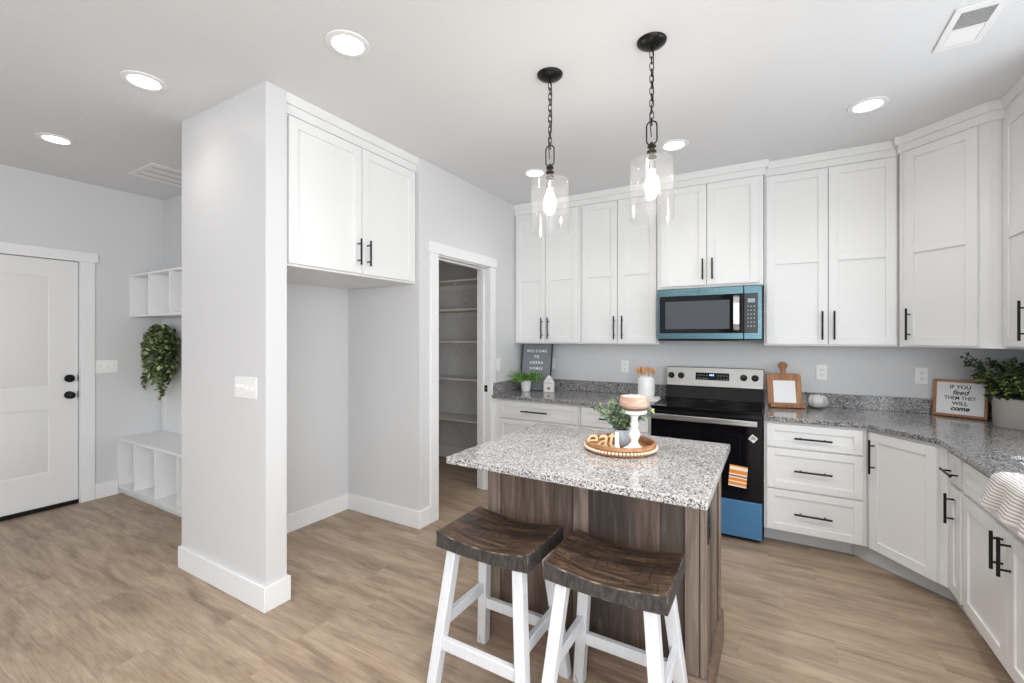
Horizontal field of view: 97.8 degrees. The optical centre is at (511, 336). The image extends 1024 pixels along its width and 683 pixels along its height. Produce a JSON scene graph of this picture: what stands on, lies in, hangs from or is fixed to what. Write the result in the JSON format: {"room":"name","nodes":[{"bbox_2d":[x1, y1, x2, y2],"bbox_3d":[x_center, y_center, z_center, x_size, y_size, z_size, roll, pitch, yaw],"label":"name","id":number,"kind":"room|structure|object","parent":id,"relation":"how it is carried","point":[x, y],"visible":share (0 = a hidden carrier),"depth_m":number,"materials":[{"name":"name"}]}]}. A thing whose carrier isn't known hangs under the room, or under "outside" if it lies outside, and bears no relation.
{"room":"kitchen","nodes":[
{"label":"kitchen","id":0,"kind":"room"},
{"bbox_2d":[0,164,162,502],"bbox_3d":[-4.733,0.049,2.163,0.120,2.743,5.357,0,0,30],"label":"wall","id":1,"kind":"structure","parent":0,"point":[125,229],"depth_m":3.98,"materials":[{"name":"grey paint"}]},
{"bbox_2d":[0,254,78,520],"bbox_3d":[-3.923,0.391,3.416,0.114,2.051,0.912,0,0,30],"label":"door","id":2,"kind":"structure","parent":1,"relation":"in","point":[39,296],"depth_m":3.60,"materials":[{"name":"white paint"}]},
{"bbox_2d":[0,242,97,502],"bbox_3d":[-3.920,0.347,3.413,0.022,2.145,1.162,0,0,30],"label":"trim","id":3,"kind":"structure","parent":1,"relation":"attached to","point":[87,260],"depth_m":3.85,"materials":[{"name":"white paint"}]},
{"bbox_2d":[78,262,78,498],"bbox_3d":[-3.981,0.390,3.449,0.119,2.060,0.936,0,0,30],"label":"trim","id":4,"kind":"structure","parent":1,"relation":"attached to","point":[78,262],"depth_m":3.83,"materials":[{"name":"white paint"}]},
{"bbox_2d":[95,479,117,498],"bbox_3d":[-3.599,1.355,3.968,0.016,0.130,0.157,0,0,30],"label":"baseboard","id":5,"kind":"structure","parent":1,"relation":"attached to","point":[109,488],"depth_m":3.96,"materials":[{"name":"white paint"}]},
{"bbox_2d":[95,360,117,373],"bbox_3d":[-3.595,0.265,3.969,0.020,0.116,0.158,0,0,30],"label":"light switch","id":6,"kind":"object","parent":1,"relation":"attached to","point":[101,366],"visible":1,"depth_m":3.97,"materials":[{"name":"white plastic"}]},
{"bbox_2d":[163,194,181,317],"bbox_3d":[-2.510,0.049,3.896,1.967,2.743,0.120,0,0,30],"label":"wall","id":7,"kind":"structure","parent":0,"point":[172,207],"depth_m":4.24,"materials":[{"name":"grey paint"}]},
{"bbox_2d":[130,267,181,317],"bbox_3d":[-2.609,-0.374,3.733,1.960,0.388,0.260,0,0,30],"label":"cubby shelf","id":8,"kind":"object","parent":7,"relation":"attached to","point":[153,294],"visible":0.41,"depth_m":3.98,"materials":[{"name":"white paint"}]},
{"bbox_2d":[162,317,181,434],"bbox_3d":[-2.557,0.364,3.821,1.960,1.085,0.054,0,0,30],"label":"panel","id":9,"kind":"object","parent":7,"relation":"attached to","point":[172,401],"visible":0.14,"depth_m":4.21,"materials":[{"name":"white paint"}]},
{"bbox_2d":[140,324,180,399],"bbox_3d":[-3.208,0.233,4.084,0.581,0.701,0.220,0,0,37],"label":"wreath","id":10,"kind":"object","parent":9,"relation":"hanging from","point":[160,349],"visible":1,"depth_m":4.01,"materials":[{"name":"green plant"}]},
{"bbox_2d":[182,81,286,585],"bbox_3d":[-1.626,0.049,2.583,0.886,2.743,0.116,0,0,30],"label":"wall","id":11,"kind":"structure","parent":0,"point":[234,151],"depth_m":2.46,"materials":[{"name":"grey paint"}]},
{"bbox_2d":[178,545,290,612],"bbox_3d":[-1.486,1.355,2.822,0.916,0.130,0.701,0,0,30],"label":"baseboard","id":12,"kind":"structure","parent":11,"relation":"attached to","point":[262,598],"depth_m":2.42,"materials":[{"name":"white paint"}]},
{"bbox_2d":[235,376,256,398],"bbox_3d":[-1.404,0.268,2.374,0.197,0.114,0.020,0,0,30],"label":"light switch","id":13,"kind":"object","parent":11,"relation":"attached to","point":[245,387],"visible":1,"depth_m":2.36,"materials":[{"name":"white plastic"}]},
{"bbox_2d":[287,283,347,514],"bbox_3d":[-1.667,0.049,3.277,0.114,2.743,1.042,0,0,30],"label":"wall","id":14,"kind":"structure","parent":0,"point":[317,316],"depth_m":3.43,"materials":[{"name":"grey paint"}]},
{"bbox_2d":[287,493,347,533],"bbox_3d":[-1.615,1.355,3.238,0.016,0.130,1.026,0,0,30],"label":"baseboard","id":15,"kind":"structure","parent":14,"relation":"attached to","point":[297,520],"depth_m":3.42,"materials":[{"name":"white paint"}]},
{"bbox_2d":[287,114,414,288],"bbox_3d":[-1.273,-0.856,3.047,0.794,0.932,1.037,0,0,30],"label":"upper cabinet","id":16,"kind":"object","parent":14,"relation":"attached to","point":[351,208],"visible":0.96,"depth_m":2.79,"materials":[{"name":"white paint"}]},
{"bbox_2d":[287,92,418,172],"bbox_3d":[-0.967,-1.271,2.868,0.036,0.102,1.039,0,0,30],"label":"crown molding","id":17,"kind":"structure","parent":16,"relation":"attached to","point":[297,107],"depth_m":2.77,"materials":[{"name":"white paint"}]},
{"bbox_2d":[348,158,429,510],"bbox_3d":[-1.414,0.049,3.803,1.760,2.743,0.121,0,0,30],"label":"wall","id":18,"kind":"structure","parent":0,"point":[389,326],"depth_m":3.44,"materials":[{"name":"grey paint"}]},
{"bbox_2d":[348,493,430,529],"bbox_3d":[-0.989,1.355,3.540,0.792,0.130,0.128,0,0,30],"label":"baseboard","id":19,"kind":"structure","parent":18,"relation":"attached to","point":[412,518],"depth_m":3.43,"materials":[{"name":"white paint"}]},
{"bbox_2d":[430,163,522,381],"bbox_3d":[-0.289,0.049,4.102,0.120,2.743,1.530,0,0,30],"label":"wall","id":20,"kind":"structure","parent":0,"point":[464,216],"depth_m":4.11,"materials":[{"name":"grey paint"}]},
{"bbox_2d":[429,241,496,522],"bbox_3d":[-0.387,0.347,3.794,0.022,2.145,0.941,0,0,30],"label":"trim","id":21,"kind":"structure","parent":20,"relation":"attached to","point":[435,249],"depth_m":3.46,"materials":[{"name":"white paint"}]},
{"bbox_2d":[439,255,488,489],"bbox_3d":[-0.455,0.389,3.835,0.133,2.062,0.761,0,0,30],"label":"trim","id":22,"kind":"structure","parent":20,"relation":"attached to","point":[482,272],"depth_m":4.14,"materials":[{"name":"white paint"}]},
{"bbox_2d":[496,359,499,370],"bbox_3d":[-0.126,0.268,4.243,0.019,0.116,0.070,0,0,30],"label":"light switch","id":23,"kind":"object","parent":20,"relation":"attached to","point":[497,360],"visible":1,"depth_m":4.24,"materials":[{"name":"white plastic"}]},
{"bbox_2d":[0,456,1014,682],"bbox_3d":[-1.358,1.450,1.350,6.767,0.060,7.600,0,0,30],"label":"floor","id":24,"kind":"structure","parent":0,"point":[93,591],"depth_m":2.30,"materials":[{"name":"wood"}]},
{"bbox_2d":[116,430,181,516],"bbox_3d":[-2.634,1.164,3.691,1.960,0.512,0.358,0,0,30],"label":"bench","id":25,"kind":"object","parent":24,"relation":"on","point":[150,463],"visible":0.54,"depth_m":3.87,"materials":[{"name":"white paint"}]},
{"bbox_2d":[118,482,181,512],"bbox_3d":[-2.631,1.350,3.696,1.960,0.018,0.346,0,0,30],"label":"shelf","id":26,"kind":"object","parent":25,"relation":"attached to","point":[169,500],"depth_m":3.77,"materials":[{"name":"white paint"}]},
{"bbox_2d":[427,506,571,682],"bbox_3d":[-0.046,1.100,1.826,0.458,0.639,0.406,0,0,30],"label":"stool","id":27,"kind":"object","parent":24,"relation":"on","point":[482,535],"visible":0.97,"depth_m":1.77,"materials":[{"name":"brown wood"}]},
{"bbox_2d":[494,398,580,438],"bbox_3d":[0.345,0.993,4.205,0.868,0.853,0.709,0,0,30],"label":"base cabinet","id":28,"kind":"object","parent":24,"relation":"on","point":[510,415],"visible":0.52,"depth_m":3.96,"materials":[{"name":"white paint"}]},
{"bbox_2d":[492,379,665,409],"bbox_3d":[0.600,0.498,4.065,1.451,0.133,0.694,0,0,30],"label":"countertop","id":29,"kind":"structure","parent":28,"relation":"on","point":[576,392],"depth_m":4.17,"materials":[{"name":"grey stone"}]},
{"bbox_2d":[510,370,543,391],"bbox_3d":[0.119,0.427,4.306,0.329,0.214,0.327,0,0,30],"label":"potted fern","id":30,"kind":"object","parent":29,"relation":"on","point":[525,379],"visible":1,"depth_m":4.33,"materials":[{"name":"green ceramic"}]},
{"bbox_2d":[520,343,552,390],"bbox_3d":[0.244,0.295,4.471,0.332,0.474,0.084,0,0,30],"label":"letter board","id":31,"kind":"object","parent":29,"relation":"on","point":[537,357],"visible":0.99,"depth_m":4.46,"materials":[{"name":"grey fabric"}]},
{"bbox_2d":[544,375,553,391],"bbox_3d":[0.356,0.454,4.310,0.096,0.159,0.049,0,0,30],"label":"house ornament","id":32,"kind":"object","parent":29,"relation":"on","point":[548,382],"visible":1,"depth_m":4.29,"materials":[{"name":"white paint"}]},
{"bbox_2d":[648,396,660,401],"bbox_3d":[1.093,0.520,3.774,0.300,0.028,0.190,0,0,24],"label":"tea towel","id":33,"kind":"object","parent":29,"relation":"on","point":[654,398],"visible":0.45,"depth_m":3.66,"materials":[{"name":"white fabric"}]},
{"bbox_2d":[638,375,654,396],"bbox_3d":[1.148,0.419,3.823,0.141,0.172,0.141,0,0,30],"label":"utensil crock","id":34,"kind":"object","parent":33,"relation":"on","point":[646,384],"visible":0.94,"depth_m":3.77,"materials":[{"name":"white ceramic"}]},
{"bbox_2d":[488,471,723,682],"bbox_3d":[0.429,0.978,2.120,0.998,0.882,0.533,0,0,30],"label":"kitchen island","id":35,"kind":"object","parent":24,"relation":"on","point":[639,523],"visible":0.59,"depth_m":1.85,"materials":[{"name":"brown wood"}]},
{"bbox_2d":[446,423,729,510],"bbox_3d":[0.375,0.521,1.994,1.018,0.030,0.848,0,0,30],"label":"island countertop","id":36,"kind":"structure","parent":35,"relation":"on","point":[682,472],"depth_m":1.78,"materials":[{"name":"grey stone"}]},
{"bbox_2d":[584,433,657,457],"bbox_3d":[0.486,0.484,2.004,0.324,0.041,0.325,0,0,-23],"label":"tray","id":37,"kind":"object","parent":36,"relation":"on","point":[649,446],"visible":0.76,"depth_m":1.89,"materials":[{"name":"brown wood"}]},
{"bbox_2d":[587,432,614,446],"bbox_3d":[0.396,0.458,1.977,0.136,0.073,0.014,0,0,8],"label":"word sign","id":38,"kind":"object","parent":37,"relation":"on","point":[611,436],"visible":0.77,"depth_m":1.97,"materials":[{"name":"brown wood"}]},
{"bbox_2d":[614,432,619,447],"bbox_3d":[0.459,0.456,1.952,0.022,0.078,0.015,0,0,0],"label":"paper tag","id":39,"kind":"object","parent":37,"relation":"on","point":[616,445],"visible":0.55,"depth_m":1.96,"materials":[{"name":"white paper"}]},
{"bbox_2d":[591,397,654,446],"bbox_3d":[0.489,0.385,2.044,0.243,0.220,0.259,0,0,-37],"label":"potted herb","id":40,"kind":"object","parent":37,"relation":"on","point":[620,423],"visible":0.79,"depth_m":2.00,"materials":[{"name":"green plant"}]},
{"bbox_2d":[614,428,629,446],"bbox_3d":[0.500,0.458,2.036,0.072,0.073,0.072,0,0,30],"label":"pot","id":41,"kind":"object","parent":40,"relation":"on","point":[624,438],"depth_m":2.01,"materials":[{"name":"white ceramic"}]},
{"bbox_2d":[621,409,646,447],"bbox_3d":[0.529,0.405,1.935,0.108,0.179,0.108,0,0,30],"label":"pedestal","id":42,"kind":"object","parent":37,"relation":"on","point":[634,434],"visible":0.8,"depth_m":1.92,"materials":[{"name":"white paint"}]},
{"bbox_2d":[619,394,649,410],"bbox_3d":[0.529,0.282,1.935,0.128,0.066,0.128,0,0,30],"label":"candle","id":43,"kind":"object","parent":42,"relation":"on","point":[629,402],"visible":1,"depth_m":1.89,"materials":[{"name":"beige wax"}]},
{"bbox_2d":[707,506,710,544],"bbox_3d":[0.762,0.730,1.729,0.005,0.124,0.076,0,0,30],"label":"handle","id":44,"kind":"object","parent":35,"relation":"attached to","point":[709,509],"depth_m":1.71,"materials":[{"name":"black plastic"}]},
{"bbox_2d":[709,513,710,537],"bbox_3d":[0.765,0.730,1.727,0.002,0.084,0.032,0,0,30],"label":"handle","id":45,"kind":"object","parent":35,"relation":"attached to","point":[709,513],"depth_m":1.73,"materials":[{"name":"black plastic"}]},
{"bbox_2d":[541,528,687,682],"bbox_3d":[0.367,1.100,1.585,0.458,0.639,0.406,0,0,30],"label":"stool","id":46,"kind":"object","parent":24,"relation":"on","point":[648,581],"visible":1,"depth_m":1.54,"materials":[{"name":"white paint"}]},
{"bbox_2d":[581,405,650,435],"bbox_3d":[0.971,0.993,3.839,0.576,0.853,0.709,0,0,30],"label":"base cabinet","id":47,"kind":"object","parent":24,"relation":"on","point":[590,419],"visible":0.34,"depth_m":3.64,"materials":[{"name":"white paint"}]},
{"bbox_2d":[651,366,763,541],"bbox_3d":[1.532,0.840,3.479,0.744,1.159,0.706,0,0,30],"label":"electric range","id":48,"kind":"object","parent":24,"relation":"on","point":[707,404],"visible":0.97,"depth_m":3.22,"materials":[{"name":"black metal"}]},
{"bbox_2d":[651,397,763,414],"bbox_3d":[1.522,0.526,3.461,0.744,0.016,0.588,0,0,30],"label":"cooktop","id":49,"kind":"object","parent":48,"relation":"in","point":[704,405],"depth_m":3.36,"materials":[{"name":"black glass"}]},
{"bbox_2d":[764,420,866,553],"bbox_3d":[2.112,0.993,3.172,0.556,0.853,0.709,0,0,30],"label":"base cabinet","id":50,"kind":"object","parent":24,"relation":"on","point":[815,476],"visible":0.98,"depth_m":2.90,"materials":[{"name":"white paint"}]},
{"bbox_2d":[853,429,965,613],"bbox_3d":[2.644,0.993,2.683,0.962,0.853,1.017,0,0,30],"label":"base cabinet","id":51,"kind":"object","parent":24,"relation":"on","point":[908,536],"visible":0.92,"depth_m":2.52,"materials":[{"name":"white paint"}]},
{"bbox_2d":[939,452,981,636],"bbox_3d":[2.462,0.993,2.083,0.669,0.853,0.198,0,0,30],"label":"base cabinet","id":52,"kind":"object","parent":24,"relation":"on","point":[955,474],"visible":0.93,"depth_m":2.22,"materials":[{"name":"white paint"}]},
{"bbox_2d":[963,461,1023,682],"bbox_3d":[2.169,0.993,1.581,0.669,0.853,0.958,0,0,30],"label":"base cabinet","id":53,"kind":"object","parent":24,"relation":"on","point":[993,551],"visible":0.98,"depth_m":1.84,"materials":[{"name":"white paint"}]},
{"bbox_3d":[1.775,0.992,0.907,0.669,0.853,0.598,0,0,30],"label":"base cabinet","id":54,"kind":"object","parent":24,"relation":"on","visible":0},
{"bbox_2d":[763,390,1023,476],"bbox_3d":[1.974,0.498,2.037,1.466,0.133,2.809,0,0,30],"label":"countertop","id":55,"kind":"structure","parent":54,"relation":"on","point":[991,449],"depth_m":2.78,"materials":[{"name":"grey stone"}]},
{"bbox_2d":[766,362,805,407],"bbox_3d":[2.076,0.363,3.400,0.235,0.340,0.158,0,0,18],"label":"stand","id":56,"kind":"object","parent":55,"relation":"on","point":[784,390],"visible":1,"depth_m":3.40,"materials":[{"name":"brown wood"}]},
{"bbox_2d":[807,393,827,407],"bbox_3d":[2.281,0.477,3.335,0.130,0.106,0.130,0,0,30],"label":"gourd","id":57,"kind":"object","parent":55,"relation":"on","point":[816,401],"visible":1,"depth_m":3.29,"materials":[{"name":"white ceramic"}]},
{"bbox_2d":[932,379,988,419],"bbox_3d":[2.974,0.411,2.967,0.058,0.244,0.262,0,0,-35],"label":"framed sign","id":58,"kind":"object","parent":55,"relation":"on","point":[956,398],"visible":0.98,"depth_m":2.96,"materials":[{"name":"brown wood"}]},
{"bbox_2d":[960,352,1023,429],"bbox_3d":[2.951,0.314,2.648,0.393,0.441,0.661,0,0,30],"label":"greenery","id":59,"kind":"object","parent":55,"relation":"on","point":[1006,390],"visible":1,"depth_m":2.61,"materials":[{"name":"plant"}]},
{"bbox_2d":[979,471,1023,539],"bbox_3d":[1.875,0.596,1.615,0.194,0.151,0.442,0,0,30],"label":"dish towel","id":60,"kind":"object","parent":55,"relation":"on","point":[1003,493],"visible":1,"depth_m":1.63,"materials":[{"name":"fabric"}]},
{"bbox_2d":[0,0,1023,204],"bbox_3d":[-1.358,-1.363,1.350,6.767,0.080,7.600,0,0,30],"label":"ceiling","id":61,"kind":"structure","parent":0,"point":[455,86],"depth_m":2.28,"materials":[{"name":"paint"}]},
{"bbox_2d":[35,133,75,145],"bbox_3d":[-3.053,-1.319,2.992,0.192,0.008,0.192,0,0,30],"label":"recessed light","id":62,"kind":"object","parent":61,"relation":"in","point":[52,138],"visible":1,"depth_m":2.98,"materials":[{"name":"white"}]},
{"bbox_2d":[43,135,68,143],"bbox_3d":[-3.053,-1.320,2.992,0.122,0.004,0.122,0,0,-1],"label":"diffuser","id":63,"kind":"object","parent":62,"relation":"attached to","point":[49,138],"depth_m":2.99,"materials":[{"name":"white plastic"}]},
{"bbox_2d":[119,70,166,91],"bbox_3d":[-1.905,-1.319,2.313,0.192,0.008,0.192,0,0,30],"label":"recessed light","id":64,"kind":"object","parent":61,"relation":"in","point":[141,80],"visible":1,"depth_m":2.31,"materials":[{"name":"white"}]},
{"bbox_2d":[129,75,158,87],"bbox_3d":[-1.905,-1.320,2.313,0.122,0.004,0.122,0,0,8],"label":"diffuser","id":65,"kind":"object","parent":64,"relation":"attached to","point":[141,81],"depth_m":2.31,"materials":[{"name":"white plastic"}]},
{"bbox_2d":[128,163,181,186],"bbox_3d":[-2.820,-1.319,3.687,0.426,0.006,0.416,0,0,30],"label":"ceiling vent","id":66,"kind":"object","parent":61,"relation":"in","point":[152,171],"visible":0.64,"depth_m":3.63,"materials":[{"name":"white metal"}]},
{"bbox_2d":[325,30,369,57],"bbox_3d":[-0.742,-1.319,2.021,0.192,0.008,0.192,0,0,30],"label":"recessed light","id":67,"kind":"object","parent":61,"relation":"in","point":[346,43],"visible":1,"depth_m":2.01,"materials":[{"name":"white paint"}]},
{"bbox_2d":[333,35,361,53],"bbox_3d":[-0.742,-1.320,2.021,0.122,0.004,0.122,0,0,-37],"label":"diffuser","id":68,"kind":"object","parent":67,"relation":"attached to","point":[343,44],"depth_m":2.02,"materials":[{"name":"white plastic"}]},
{"bbox_2d":[523,169,545,177],"bbox_3d":[0.186,-1.319,3.614,0.192,0.008,0.192,0,0,30],"label":"recessed light","id":69,"kind":"object","parent":61,"relation":"in","point":[533,173],"visible":0.98,"depth_m":3.61,"materials":[{"name":"white plastic"}]},
{"bbox_2d":[527,171,542,175],"bbox_3d":[0.186,-1.320,3.614,0.122,0.004,0.122,0,0,-37],"label":"diffuser","id":70,"kind":"object","parent":69,"relation":"attached to","point":[529,173],"depth_m":3.61,"materials":[{"name":"white plastic"}]},
{"bbox_2d":[537,67,568,207],"bbox_3d":[0.192,-0.922,2.256,0.191,0.802,0.191,0,0,30],"label":"pendant light","id":71,"kind":"object","parent":61,"relation":"hanging from","point":[549,75],"visible":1,"depth_m":2.25,"materials":[{"name":"black metal"}]},
{"bbox_2d":[546,180,553,189],"bbox_3d":[0.192,-0.763,2.256,0.040,0.038,0.040,0,0,30],"label":"socket","id":72,"kind":"object","parent":71,"relation":"attached to","point":[550,183],"depth_m":2.24,"materials":[{"name":"silver metal"}]},
{"bbox_2d":[630,31,673,199],"bbox_3d":[0.626,-0.922,2.002,0.191,0.802,0.191,0,0,30],"label":"pendant light","id":73,"kind":"object","parent":61,"relation":"hanging from","point":[649,42],"visible":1,"depth_m":1.99,"materials":[{"name":"black metal"}]},
{"bbox_2d":[647,160,655,171],"bbox_3d":[0.626,-0.763,2.002,0.040,0.038,0.040,0,0,30],"label":"socket","id":74,"kind":"object","parent":73,"relation":"attached to","point":[651,165],"depth_m":1.99,"materials":[{"name":"silver metal"}]},
{"bbox_2d":[659,139,688,150],"bbox_3d":[1.119,-1.319,3.086,0.192,0.008,0.192,0,0,30],"label":"recessed light","id":75,"kind":"object","parent":61,"relation":"in","point":[675,144],"visible":1,"depth_m":3.08,"materials":[{"name":"white plastic"}]},
{"bbox_2d":[665,142,682,148],"bbox_3d":[1.119,-1.320,3.086,0.122,0.004,0.122,0,0,8],"label":"diffuser","id":76,"kind":"object","parent":75,"relation":"attached to","point":[668,145],"depth_m":3.08,"materials":[{"name":"white plastic"}]},
{"bbox_2d":[847,96,889,113],"bbox_3d":[2.033,-1.319,2.553,0.192,0.008,0.192,0,0,30],"label":"recessed light","id":77,"kind":"object","parent":61,"relation":"in","point":[870,104],"visible":1,"depth_m":2.54,"materials":[{"name":"white"}]},
{"bbox_2d":[855,100,881,110],"bbox_3d":[2.033,-1.320,2.553,0.122,0.004,0.122,0,0,8],"label":"diffuser","id":78,"kind":"object","parent":77,"relation":"attached to","point":[868,105],"depth_m":2.55,"materials":[{"name":"white plastic"}]},
{"bbox_2d":[932,0,1008,53],"bbox_3d":[1.941,-1.317,1.900,0.160,0.010,0.320,0,0,30],"label":"ceiling vent","id":79,"kind":"object","parent":61,"relation":"in","point":[968,25],"visible":1,"depth_m":1.89,"materials":[{"name":"white paint"}]},
{"bbox_2d":[521,380,531,391],"bbox_3d":[0.136,0.479,4.374,0.118,0.109,0.118,0,0,30],"label":"pot","id":80,"kind":"object","parent":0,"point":[526,384],"depth_m":4.33,"materials":[{"name":"white ceramic"}]},
{"bbox_2d":[439,261,1023,448],"bbox_3d":[1.055,0.049,4.271,5.550,2.743,0.120,0,0,30],"label":"wall","id":81,"kind":"structure","parent":0,"point":[853,370],"depth_m":3.82,"materials":[{"name":"grey paint"}]},
{"bbox_2d":[439,445,465,456],"bbox_3d":[-0.615,1.355,5.169,1.520,0.130,0.016,0,0,30],"label":"baseboard","id":82,"kind":"structure","parent":81,"relation":"attached to","point":[444,451],"depth_m":5.24,"materials":[{"name":"white paint"}]},
{"bbox_2d":[439,278,476,304],"bbox_3d":[-0.690,-0.487,5.042,1.500,0.250,0.309,0,0,30],"label":"shelf","id":83,"kind":"object","parent":81,"relation":"attached to","point":[461,284],"visible":0.2,"depth_m":5.06,"materials":[{"name":"white wood"}]},
{"bbox_2d":[439,308,476,331],"bbox_3d":[-0.690,-0.173,5.042,1.500,0.250,0.309,0,0,30],"label":"shelf","id":84,"kind":"object","parent":81,"relation":"attached to","point":[469,312],"visible":0.26,"depth_m":5.07,"materials":[{"name":"white wood"}]},
{"bbox_2d":[439,412,476,436],"bbox_3d":[-0.690,1.019,5.042,1.500,0.250,0.309,0,0,30],"label":"shelf","id":85,"kind":"object","parent":81,"relation":"attached to","point":[455,417],"visible":0.23,"depth_m":4.94,"materials":[{"name":"white wood"}]},
{"bbox_2d":[439,375,476,397],"bbox_3d":[-0.690,0.577,5.042,1.500,0.250,0.309,0,0,30],"label":"shelf","id":86,"kind":"object","parent":81,"relation":"attached to","point":[471,379],"visible":0.27,"depth_m":4.98,"materials":[{"name":"white wood"}]},
{"bbox_2d":[439,341,476,362],"bbox_3d":[-0.690,0.173,5.042,1.500,0.250,0.309,0,0,30],"label":"shelf","id":87,"kind":"object","parent":81,"relation":"attached to","point":[457,344],"visible":0.2,"depth_m":5.09,"materials":[{"name":"white wood"}]},
{"bbox_2d":[515,206,580,343],"bbox_3d":[0.381,-0.627,4.428,0.704,1.390,0.289,0,0,30],"label":"upper cabinet","id":88,"kind":"object","parent":81,"relation":"attached to","point":[548,243],"visible":0.96,"depth_m":4.33,"materials":[{"name":"white paint"}]},
{"bbox_2d":[552,358,554,368],"bbox_3d":[0.404,0.275,4.571,0.070,0.116,0.020,0,0,30],"label":"light switch","id":89,"kind":"object","parent":81,"relation":"attached to","point":[553,359],"visible":0.33,"depth_m":4.56,"materials":[{"name":"white plastic"}]},
{"bbox_2d":[493,379,665,395],"bbox_3d":[0.603,0.483,4.077,1.442,0.102,0.669,0,0,30],"label":"backsplash","id":90,"kind":"structure","parent":81,"relation":"attached to","point":[562,384],"depth_m":4.30,"materials":[{"name":"stone"}]},
{"bbox_2d":[581,194,663,344],"bbox_3d":[0.992,-0.627,4.070,0.707,1.390,0.289,0,0,30],"label":"upper cabinet","id":91,"kind":"object","parent":81,"relation":"attached to","point":[619,238],"visible":0.98,"depth_m":3.97,"materials":[{"name":"white paint"}]},
{"bbox_2d":[621,360,628,372],"bbox_3d":[1.059,0.280,4.194,0.072,0.116,0.008,0,0,30],"label":"wall outlet","id":92,"kind":"object","parent":81,"relation":"attached to","point":[624,363],"visible":1,"depth_m":4.19,"materials":[{"name":"white plastic"}]},
{"bbox_2d":[658,175,763,289],"bbox_3d":[1.619,-0.857,3.666,0.776,0.930,0.354,0,0,30],"label":"upper cabinet","id":93,"kind":"object","parent":81,"relation":"attached to","point":[710,234],"visible":0.97,"depth_m":3.53,"materials":[{"name":"white paint"}]},
{"bbox_2d":[657,285,762,340],"bbox_3d":[1.612,-0.177,3.648,0.758,0.425,0.392,0,0,30],"label":"microwave","id":94,"kind":"object","parent":93,"relation":"attached to","point":[725,313],"visible":1,"depth_m":3.49,"materials":[{"name":"blue metal"}]},
{"bbox_2d":[513,76,1023,215],"bbox_3d":[1.548,-1.271,3.506,0.926,0.102,3.558,0,0,-42],"label":"crown molding","id":95,"kind":"structure","parent":81,"relation":"attached to","point":[999,109],"depth_m":3.25,"materials":[{"name":"white paint"}]},
{"bbox_2d":[816,365,826,379],"bbox_3d":[2.373,0.274,3.426,0.072,0.116,0.008,0,0,30],"label":"wall outlet","id":96,"kind":"object","parent":81,"relation":"attached to","point":[821,370],"visible":1,"depth_m":3.42,"materials":[{"name":"white plastic"}]},
{"bbox_2d":[764,156,897,346],"bbox_3d":[2.314,-0.627,3.297,0.790,1.390,0.289,0,0,30],"label":"upper cabinet","id":97,"kind":"object","parent":81,"relation":"attached to","point":[831,233],"visible":0.97,"depth_m":3.19,"materials":[{"name":"white paint"}]},
{"bbox_2d":[765,390,991,417],"bbox_3d":[1.974,0.483,2.037,1.466,0.102,2.809,0,0,30],"label":"backsplash","id":98,"kind":"structure","parent":81,"relation":"attached to","point":[884,403],"depth_m":3.24,"materials":[{"name":"stone"}]},
{"bbox_2d":[915,367,927,383],"bbox_3d":[2.872,0.275,3.134,0.072,0.116,0.008,0,0,30],"label":"wall outlet","id":99,"kind":"object","parent":81,"relation":"attached to","point":[921,374],"visible":1,"depth_m":3.13,"materials":[{"name":"white plastic"}]},
{"bbox_2d":[898,119,1006,348],"bbox_3d":[2.871,-0.627,2.791,0.678,1.390,0.602,0,0,30],"label":"upper cabinet","id":100,"kind":"object","parent":81,"relation":"attached to","point":[950,188],"visible":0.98,"depth_m":2.69,"materials":[{"name":"white paint"}]},
{"bbox_3d":[1.511,0.048,-0.327,0.120,2.743,7.360,0,0,30],"label":"wall","id":101,"kind":"structure","parent":0,"visible":0},
{"bbox_2d":[1003,100,1023,349],"bbox_3d":[2.688,-0.627,2.143,0.339,1.390,0.698,0,0,30],"label":"upper cabinet","id":102,"kind":"object","parent":101,"relation":"attached to","point":[1013,124],"visible":0.97,"depth_m":2.41,"materials":[{"name":"white paint"}]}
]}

